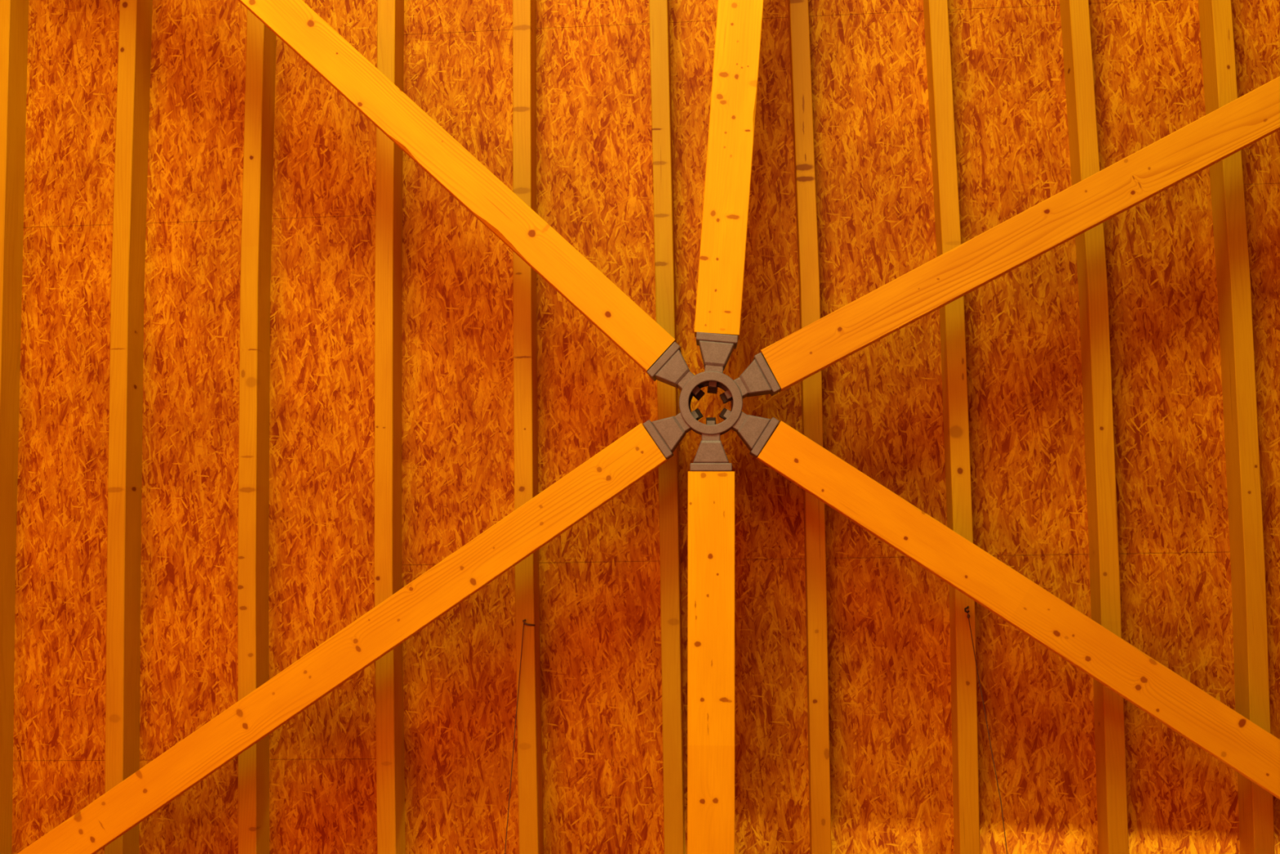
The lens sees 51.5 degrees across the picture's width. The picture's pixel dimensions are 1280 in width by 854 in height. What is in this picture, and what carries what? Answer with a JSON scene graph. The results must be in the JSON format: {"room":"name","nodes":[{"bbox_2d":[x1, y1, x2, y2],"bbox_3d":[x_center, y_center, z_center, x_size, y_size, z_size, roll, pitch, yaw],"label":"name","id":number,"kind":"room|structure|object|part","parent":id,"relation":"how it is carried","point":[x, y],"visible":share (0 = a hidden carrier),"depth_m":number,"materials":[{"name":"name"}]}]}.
{"room":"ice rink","nodes":[
{"label":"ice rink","id":0,"kind":"room"},
{"bbox_2d":[11,0,1279,853],"bbox_3d":[0.599,0.556,5.958,9.506,0.604,7.193,-1,-93,3],"label":"ceiling","id":1,"kind":"structure","parent":0,"point":[888,627],"depth_m":6.04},
{"bbox_2d":[0,0,28,853],"bbox_3d":[-2.951,0.628,6.108,0.104,0.512,6.801,-2,-93,3],"label":"joist","id":2,"kind":"object","parent":1,"relation":"attached to","point":[14,14],"visible":1,"depth_m":6.19,"materials":[{"name":"brown wood"}]},
{"bbox_2d":[104,0,152,853],"bbox_3d":[-2.347,0.614,6.064,0.118,0.512,6.800,-2,-93,3],"label":"joist","id":3,"kind":"object","parent":1,"relation":"attached to","point":[135,39],"visible":0.94,"depth_m":6.09,"materials":[{"name":"brown wood"}]},
{"bbox_2d":[237,8,276,853],"bbox_3d":[-1.738,0.600,6.019,0.122,0.511,6.800,-1,-93,3],"label":"joist","id":4,"kind":"object","parent":1,"relation":"attached to","point":[260,52],"visible":0.92,"depth_m":6.03,"materials":[{"name":"brown wood"}]},
{"bbox_2d":[373,0,405,853],"bbox_3d":[-1.120,0.585,5.974,0.117,0.511,6.800,-1,-93,3],"label":"joist","id":5,"kind":"object","parent":1,"relation":"attached to","point":[389,719],"visible":0.84,"depth_m":5.97,"materials":[{"name":"brown wood"}]},
{"bbox_2d":[512,0,543,853],"bbox_3d":[-0.495,0.571,5.929,0.108,0.511,6.800,-1,-93,3],"label":"joist","id":6,"kind":"object","parent":1,"relation":"attached to","point":[530,774],"visible":0.88,"depth_m":5.92,"materials":[{"name":"brown wood"}]},
{"bbox_2d":[522,618,535,626],"bbox_3d":[-0.489,0.862,5.812,0.059,0.023,0.022,32,-90,4],"label":"nail","id":7,"kind":"object","parent":6,"relation":"attached to","point":[523,620],"visible":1,"depth_m":5.80,"materials":[{"name":"metal"}]},
{"bbox_2d":[504,623,524,853],"bbox_3d":[-0.553,1.477,5.729,0.007,0.113,1.246,4,-92,3],"label":"wire","id":8,"kind":"object","parent":7,"relation":"hanging from","point":[523,624],"visible":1,"depth_m":5.74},
{"bbox_2d":[648,0,685,853],"bbox_3d":[0.130,0.556,5.883,0.096,0.511,6.800,-1,-93,3],"label":"joist","id":9,"kind":"object","parent":1,"relation":"attached to","point":[659,10],"visible":0.9,"depth_m":5.84,"materials":[{"name":"brown wood"}]},
{"bbox_2d":[787,0,831,853],"bbox_3d":[0.759,0.542,5.837,0.116,0.510,6.800,-1,-93,3],"label":"joist","id":10,"kind":"object","parent":1,"relation":"attached to","point":[818,722],"visible":0.91,"depth_m":5.81,"materials":[{"name":"brown wood"}]},
{"bbox_2d":[923,0,980,853],"bbox_3d":[1.376,0.527,5.793,0.134,0.510,6.800,-1,-93,3],"label":"joist","id":11,"kind":"object","parent":1,"relation":"attached to","point":[939,70],"visible":0.87,"depth_m":5.77,"materials":[{"name":"brown wood"}]},
{"bbox_2d":[964,605,969,613],"bbox_3d":[1.398,0.781,5.673,0.023,0.029,0.030,0,-92,3],"label":"ceiling hook","id":12,"kind":"object","parent":11,"relation":"attached to","point":[965,608],"visible":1,"depth_m":5.66,"materials":[{"name":"black metal"}]},
{"bbox_2d":[966,613,1007,853],"bbox_3d":[1.482,1.399,5.580,0.023,0.111,1.237,-8,-93,3],"label":"wire","id":13,"kind":"object","parent":12,"relation":"hanging from","point":[968,615],"visible":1,"depth_m":5.60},
{"bbox_2d":[1059,0,1128,853],"bbox_3d":[1.989,0.513,5.748,0.133,0.510,6.800,-1,-93,3],"label":"joist","id":14,"kind":"object","parent":1,"relation":"attached to","point":[1100,455],"visible":0.86,"depth_m":5.74,"materials":[{"name":"brown wood"}]},
{"bbox_2d":[1198,0,1275,853],"bbox_3d":[2.585,0.499,5.704,0.134,0.509,6.801,-1,-92,3],"label":"joist","id":15,"kind":"object","parent":1,"relation":"attached to","point":[1250,633],"visible":0.84,"depth_m":5.70,"materials":[{"name":"brown wood"}]},
{"bbox_2d":[693,0,763,340],"bbox_3d":[0.425,-1.852,5.510,0.185,0.200,2.967,4,-92,3],"label":"timber beam","id":16,"kind":"structure","parent":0,"point":[739,22],"depth_m":5.38,"materials":[{"name":"brown wood"}]},
{"bbox_2d":[643,332,780,471],"bbox_3d":[0.295,-0.098,5.459,0.554,0.244,0.562,0,-92,3],"label":"hub","id":17,"kind":"object","parent":16,"relation":"attached to","point":[671,368],"visible":1,"depth_m":5.34,"materials":[{"name":"grey metal"}]},
{"bbox_2d":[17,422,667,853],"bbox_3d":[-1.760,1.316,5.491,4.424,0.200,0.180,-35,-94,1],"label":"timber beam","id":18,"kind":"structure","parent":17,"relation":"attached to","point":[633,456],"depth_m":5.38,"materials":[{"name":"brown wood"}]},
{"bbox_2d":[238,0,675,373],"bbox_3d":[-1.308,-1.567,5.590,3.801,0.200,0.174,42,-90,4],"label":"timber beam","id":19,"kind":"structure","parent":17,"relation":"attached to","point":[611,311],"depth_m":5.44,"materials":[{"name":"brown wood"}]},
{"bbox_3d":[0.128,0.019,5.459,0.093,0.232,0.142,-34,-94,1],"label":"arm","id":20,"kind":"part","parent":17,"relation":"part of","materials":[{"name":"grey metal"}]},
{"bbox_3d":[0.146,-0.227,5.469,0.093,0.232,0.142,43,-90,4],"label":"arm","id":21,"kind":"part","parent":17,"relation":"part of","materials":[{"name":"grey metal"}]},
{"bbox_2d":[687,471,734,853],"bbox_3d":[0.288,1.740,5.363,0.189,0.200,3.118,0,-92,3],"label":"timber beam","id":22,"kind":"structure","parent":17,"relation":"attached to","point":[711,494],"depth_m":5.30,"materials":[{"name":"brown wood"}]},
{"bbox_3d":[0.291,0.105,5.447,0.142,0.232,0.093,0,-92,3],"label":"arm","id":23,"kind":"part","parent":17,"relation":"part of","materials":[{"name":"grey metal"}]},
{"bbox_3d":[0.311,-0.292,5.463,0.142,0.232,0.098,5,-92,3],"label":"arm","id":24,"kind":"part","parent":17,"relation":"part of","materials":[{"name":"grey metal"}]},
{"bbox_3d":[0.458,0.012,5.442,0.091,0.232,0.142,32,-90,4],"label":"arm","id":25,"kind":"part","parent":17,"relation":"part of","materials":[{"name":"grey metal"}]},
{"bbox_3d":[0.465,-0.186,5.450,0.091,0.232,0.142,-28,-94,2],"label":"arm","id":26,"kind":"part","parent":17,"relation":"part of","materials":[{"name":"grey metal"}]},
{"bbox_2d":[755,421,1279,799],"bbox_3d":[2.180,1.128,5.287,3.957,0.200,0.191,33,-90,4],"label":"timber beam","id":27,"kind":"structure","parent":17,"relation":"attached to","point":[1237,742],"depth_m":5.24,"materials":[{"name":"brown wood"}]},
{"bbox_2d":[760,75,1279,392],"bbox_3d":[2.249,-1.130,5.381,3.880,0.200,0.181,-28,-94,2],"label":"timber beam","id":28,"kind":"structure","parent":17,"relation":"attached to","point":[1254,116],"depth_m":5.30,"materials":[{"name":"brown wood"}]}
]}

